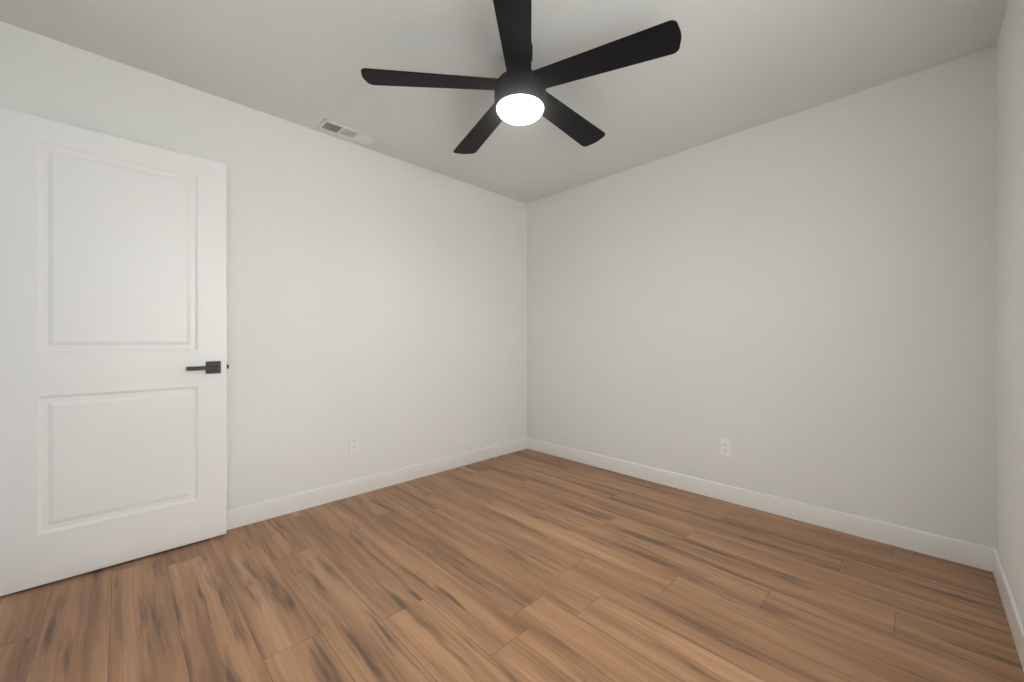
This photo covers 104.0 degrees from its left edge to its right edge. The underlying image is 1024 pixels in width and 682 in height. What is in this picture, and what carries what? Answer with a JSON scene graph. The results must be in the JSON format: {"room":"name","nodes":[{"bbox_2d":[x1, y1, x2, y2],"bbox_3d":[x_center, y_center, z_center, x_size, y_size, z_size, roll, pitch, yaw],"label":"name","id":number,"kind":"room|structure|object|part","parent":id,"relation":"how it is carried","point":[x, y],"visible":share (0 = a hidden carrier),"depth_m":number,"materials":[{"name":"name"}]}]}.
{"room":"empty bedroom","nodes":[
{"label":"empty bedroom","id":0,"kind":"room"},
{"bbox_2d":[0,21,526,510],"bbox_3d":[-1.074,-0.150,2.888,3.540,2.440,0.120,0,0,-44],"label":"wall","id":1,"kind":"structure","parent":0,"point":[378,303],"depth_m":2.67,"materials":[{"name":"paint"}]},
{"bbox_2d":[0,107,228,595],"bbox_3d":[-1.859,0.045,1.933,0.812,2.030,0.128,0,0,-44],"label":"door","id":2,"kind":"structure","parent":1,"relation":"in","point":[114,366],"depth_m":1.88,"materials":[{"name":"paint"}]},
{"bbox_3d":[-1.637,0.142,2.151,0.190,0.066,0.128,0,0,-44],"label":"handle","id":3,"kind":"part","parent":2,"relation":"part of","materials":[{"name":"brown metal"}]},
{"bbox_2d":[349,434,358,451],"bbox_3d":[-1.095,0.710,2.777,0.070,0.115,0.009,0,0,-44],"label":"electrical outlet","id":4,"kind":"object","parent":1,"relation":"attached to","point":[353,443],"visible":1,"depth_m":2.77,"materials":[{"name":"plastic"}]},
{"bbox_2d":[227,437,526,529],"bbox_3d":[-1.027,1.016,2.840,3.300,0.108,0.013,0,0,-44],"label":"baseboard","id":5,"kind":"structure","parent":1,"relation":"attached to","point":[251,514],"depth_m":2.78,"materials":[{"name":"paint"}]},
{"bbox_2d":[0,0,1007,203],"bbox_3d":[0.017,-1.420,1.772,3.540,0.100,3.240,0,0,-44],"label":"ceiling","id":6,"kind":"structure","parent":0,"point":[729,67],"depth_m":1.94,"materials":[{"name":"paint"}]},
{"bbox_2d":[317,119,377,145],"bbox_3d":[-1.077,-1.365,2.631,0.345,0.010,0.135,0,0,-44],"label":"ceiling vent","id":7,"kind":"object","parent":6,"relation":"in","point":[345,131],"visible":1,"depth_m":2.62,"materials":[{"name":"white metal"}]},
{"bbox_2d":[361,0,680,153],"bbox_3d":[0.055,-1.200,1.924,1.279,0.341,1.395,0,0,-44],"label":"ceiling fan","id":8,"kind":"object","parent":6,"relation":"hanging from","point":[522,95],"visible":1,"depth_m":1.76,"materials":[{"name":"black"}]},
{"bbox_3d":[-0.347,-1.189,1.824,0.653,0.013,0.152,0,10,-5],"label":"blade","id":9,"kind":"part","parent":8,"relation":"part of","materials":[{"name":"black wood"}]},
{"bbox_3d":[-0.150,-1.189,2.223,0.152,0.013,0.698,-11,5,-27],"label":"blade","id":10,"kind":"part","parent":8,"relation":"part of","materials":[{"name":"black wood"}]},
{"bbox_3d":[0.008,-1.189,1.482,0.152,0.013,0.638,10,1,5],"label":"blade","id":11,"kind":"part","parent":8,"relation":"part of","materials":[{"name":"black wood"}]},
{"bbox_3d":[0.289,-1.189,2.144,0.152,0.013,0.638,-13,-9,41],"label":"blade","id":12,"kind":"part","parent":8,"relation":"part of","materials":[{"name":"black wood"}]},
{"bbox_3d":[0.374,-1.189,1.692,0.632,0.013,0.152,0,-10,27],"label":"blade","id":13,"kind":"part","parent":8,"relation":"part of","materials":[{"name":"black wood"}]},
{"bbox_2d":[0,449,1023,681],"bbox_3d":[0.017,1.120,1.772,3.540,0.100,3.240,0,0,-44],"label":"floor","id":14,"kind":"structure","parent":0,"point":[526,565],"depth_m":1.65,"materials":[{"name":"brown wood"}]},
{"bbox_2d":[527,45,996,548],"bbox_3d":[1.240,-0.150,2.967,0.120,2.440,3.000,0,0,-44],"label":"wall","id":15,"kind":"structure","parent":0,"point":[801,306],"depth_m":2.38,"materials":[{"name":"paint"}]},
{"bbox_2d":[720,438,731,456],"bbox_3d":[1.431,0.712,2.678,0.009,0.115,0.070,0,0,-44],"label":"electrical outlet","id":16,"kind":"object","parent":15,"relation":"attached to","point":[725,447],"visible":1,"depth_m":2.67,"materials":[{"name":"plastic"}]},
{"bbox_2d":[527,438,996,571],"bbox_3d":[1.192,1.016,2.920,0.013,0.108,3.000,0,0,-44],"label":"baseboard","id":17,"kind":"structure","parent":15,"relation":"attached to","point":[962,552],"depth_m":2.37,"materials":[{"name":"paint"}]},
{"bbox_2d":[997,0,1023,623],"bbox_3d":[1.107,-0.150,0.656,3.540,2.440,0.120,0,0,-44],"label":"wall","id":18,"kind":"structure","parent":0,"point":[1010,297],"depth_m":1.55,"materials":[{"name":"paint"}]},
{"bbox_2d":[993,549,1023,670],"bbox_3d":[1.060,1.016,0.704,3.300,0.108,0.013,0,0,-44],"label":"baseboard","id":19,"kind":"structure","parent":18,"relation":"attached to","point":[1015,621],"depth_m":1.50,"materials":[{"name":"paint"}]}
]}

